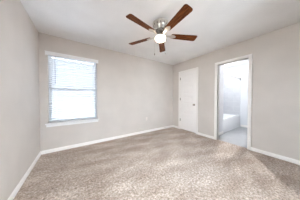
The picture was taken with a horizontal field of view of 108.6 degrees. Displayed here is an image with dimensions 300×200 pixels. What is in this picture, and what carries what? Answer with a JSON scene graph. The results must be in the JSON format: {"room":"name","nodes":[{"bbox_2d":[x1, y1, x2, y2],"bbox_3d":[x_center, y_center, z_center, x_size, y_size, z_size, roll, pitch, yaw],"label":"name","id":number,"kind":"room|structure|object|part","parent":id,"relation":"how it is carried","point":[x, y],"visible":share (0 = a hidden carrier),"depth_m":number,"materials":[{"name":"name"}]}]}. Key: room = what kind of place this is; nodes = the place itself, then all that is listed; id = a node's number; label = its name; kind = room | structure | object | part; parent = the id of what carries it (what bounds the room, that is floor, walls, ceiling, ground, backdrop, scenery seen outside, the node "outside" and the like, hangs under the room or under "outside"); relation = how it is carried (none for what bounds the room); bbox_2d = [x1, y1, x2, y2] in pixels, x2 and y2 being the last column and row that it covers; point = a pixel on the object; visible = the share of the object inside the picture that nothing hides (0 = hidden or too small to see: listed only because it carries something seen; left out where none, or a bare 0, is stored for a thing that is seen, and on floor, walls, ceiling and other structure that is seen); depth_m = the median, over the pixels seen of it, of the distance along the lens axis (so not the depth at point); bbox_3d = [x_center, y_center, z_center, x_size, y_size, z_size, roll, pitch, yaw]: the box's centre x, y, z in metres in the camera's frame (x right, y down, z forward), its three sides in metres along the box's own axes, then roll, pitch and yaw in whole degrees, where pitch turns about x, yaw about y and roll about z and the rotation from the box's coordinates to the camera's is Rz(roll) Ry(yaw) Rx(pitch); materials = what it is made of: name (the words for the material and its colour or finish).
{"room":"empty bedroom","nodes":[
{"label":"empty bedroom","id":0,"kind":"room"},
{"bbox_2d":[0,0,39,199],"bbox_3d":[-1.277,-0.094,0.681,0.120,2.440,3.770,-1,1,-34],"label":"wall","id":1,"kind":"structure","parent":0,"point":[19,40],"depth_m":1.34,"materials":[{"name":"beige paint"}]},
{"bbox_2d":[7,151,40,199],"bbox_3d":[-1.214,1.090,0.726,0.014,0.072,3.500,-1,1,-34],"label":"baseboard","id":2,"kind":"structure","parent":1,"relation":"attached to","point":[15,191],"depth_m":1.44,"materials":[{"name":"white paint"}]},
{"bbox_2d":[38,32,172,150],"bbox_3d":[-0.641,-0.138,3.304,3.885,2.440,0.150,-1,1,-34],"label":"wall","id":3,"kind":"structure","parent":0,"point":[131,89],"depth_m":2.98,"materials":[{"name":"beige paint"}]},
{"bbox_2d":[45,57,98,126],"bbox_3d":[-1.754,-0.213,2.516,1.000,1.535,0.187,-1,1,-34],"label":"window","id":4,"kind":"structure","parent":3,"relation":"in","point":[87,120],"depth_m":2.45,"materials":[{"name":"white plastic"}]},
{"bbox_2d":[45,51,97,122],"bbox_3d":[-1.728,-0.259,2.479,0.980,1.472,0.106,-1,1,-34],"label":"window blind","id":5,"kind":"object","parent":4,"relation":"attached to","point":[55,91],"visible":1,"depth_m":2.45,"materials":[{"name":"white paint"}]},
{"bbox_3d":[-1.741,0.468,2.513,0.900,0.018,0.052,-1,1,-34],"label":"rail","id":6,"kind":"part","parent":5,"relation":"part of","materials":[{"name":"white plastic"}]},
{"bbox_3d":[-1.738,0.492,2.503,1.000,0.025,0.127,-1,1,-34],"label":"sill","id":7,"kind":"part","parent":4,"relation":"part of","materials":[{"name":"white paint"}]},
{"bbox_3d":[-1.780,0.093,2.567,0.868,0.720,0.030,-1,1,-34],"label":"sash","id":8,"kind":"part","parent":4,"relation":"part of","materials":[{"name":"white glass"}]},
{"bbox_2d":[41,125,172,154],"bbox_3d":[-0.647,1.048,3.222,3.735,0.072,0.014,-1,1,-34],"label":"baseboard","id":9,"kind":"structure","parent":3,"relation":"attached to","point":[160,128],"depth_m":2.73,"materials":[{"name":"white paint"}]},
{"bbox_2d":[13,127,299,199],"bbox_3d":[1.280,1.149,2.445,6.310,0.100,3.770,-1,1,-34],"label":"floor","id":10,"kind":"structure","parent":0,"point":[172,163],"depth_m":1.67,"materials":[{"name":"beige carpet"}]},
{"bbox_2d":[223,114,239,132],"bbox_3d":[2.776,0.845,4.240,1.568,0.450,0.779,-1,1,-34],"label":"bathtub","id":11,"kind":"object","parent":10,"relation":"on","point":[230,121],"visible":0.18,"depth_m":3.92,"materials":[{"name":"white ceramic"}]},
{"bbox_2d":[20,0,299,68],"bbox_3d":[1.282,-1.390,2.402,6.310,0.100,3.770,-1,1,-34],"label":"ceiling","id":12,"kind":"structure","parent":0,"point":[217,24],"depth_m":1.85,"materials":[{"name":"white paint"}]},
{"bbox_2d":[126,4,196,54],"bbox_3d":[0.175,-1.044,1.799,1.245,0.574,1.240,-1,1,-34],"label":"ceiling fan","id":13,"kind":"object","parent":12,"relation":"hanging from","point":[160,25],"visible":1,"depth_m":1.72,"materials":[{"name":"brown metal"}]},
{"bbox_3d":[-0.190,-1.101,2.028,0.463,0.006,0.132,1,13,28],"label":"blade","id":14,"kind":"part","parent":13,"relation":"part of","materials":[{"name":"brown wood"}]},
{"bbox_3d":[-0.121,-1.092,1.543,0.463,0.006,0.132,-1,13,-44],"label":"blade","id":15,"kind":"part","parent":13,"relation":"part of","materials":[{"name":"brown wood"}]},
{"bbox_3d":[0.178,-1.029,1.834,0.170,0.069,0.170,-1,1,-34],"label":"lamp shade","id":16,"kind":"part","parent":13,"relation":"part of","materials":[{"name":"white glass"}]},
{"bbox_3d":[0.250,-1.104,2.243,0.132,0.006,0.463,-12,-1,10],"label":"blade","id":17,"kind":"part","parent":13,"relation":"part of","materials":[{"name":"brown wood"}]},
{"bbox_3d":[0.361,-1.090,1.459,0.132,0.006,0.463,13,-5,-26],"label":"blade","id":18,"kind":"part","parent":13,"relation":"part of","materials":[{"name":"brown wood"}]},
{"bbox_3d":[0.591,-1.097,1.891,0.463,0.006,0.132,0,-11,-8],"label":"blade","id":19,"kind":"part","parent":13,"relation":"part of","materials":[{"name":"brown wood"}]},
{"bbox_2d":[219,65,223,131],"bbox_3d":[1.646,-0.146,3.943,0.615,2.440,1.610,-1,1,-34],"label":"wall","id":20,"kind":"structure","parent":0,"point":[221,93],"depth_m":3.37,"materials":[{"name":"white paint"}]},
{"bbox_2d":[223,65,247,125],"bbox_3d":[3.887,-0.146,4.084,0.132,2.440,2.500,-1,1,-34],"label":"wall","id":21,"kind":"structure","parent":0,"point":[232,86],"depth_m":4.43,"materials":[{"name":"paint"}]},
{"bbox_2d":[173,22,299,160],"bbox_3d":[1.941,-0.127,2.855,0.122,2.440,3.500,-1,1,-34],"label":"wall","id":22,"kind":"structure","parent":0,"point":[275,119],"depth_m":2.15,"materials":[{"name":"beige paint"}]},
{"bbox_2d":[180,70,195,132],"bbox_3d":[1.282,0.046,3.698,0.099,2.020,0.644,-1,1,-34],"label":"door","id":23,"kind":"structure","parent":22,"relation":"in","point":[188,79],"depth_m":3.68,"materials":[{"name":"white paint"}]},
{"bbox_2d":[178,67,197,133],"bbox_3d":[1.344,0.022,3.735,0.160,2.111,0.774,-1,1,-34],"label":"door frame","id":24,"kind":"structure","parent":22,"relation":"attached to","point":[196,68],"depth_m":3.42,"materials":[{"name":"white paint"}]},
{"bbox_2d":[214,54,252,149],"bbox_3d":[2.052,0.045,2.696,0.160,2.101,0.762,-1,1,-34],"label":"door frame","id":25,"kind":"structure","parent":22,"relation":"attached to","point":[249,57],"depth_m":2.56,"materials":[{"name":"white paint"}]},
{"bbox_2d":[173,125,299,164],"bbox_3d":[1.884,1.057,2.837,0.014,0.072,3.500,-1,1,-34],"label":"baseboard","id":26,"kind":"structure","parent":22,"relation":"attached to","point":[281,157],"depth_m":2.12,"materials":[{"name":"white paint"}]},
{"label":"outside","id":27,"kind":"structure","parent":0,"visible":0},
{"bbox_3d":[-9.329,1.265,12.627,24.000,0.100,24.700,-1,1,-34],"label":"ground","id":28,"kind":"structure","parent":27,"visible":0},
{"bbox_2d":[52,60,94,119],"bbox_3d":[-3.799,-0.321,6.262,16.000,3.500,0.200,-1,1,-34],"label":"wall","id":29,"kind":"structure","parent":28,"relation":"on","point":[57,60],"depth_m":5.87,"materials":[{"name":"grey"}]}
]}

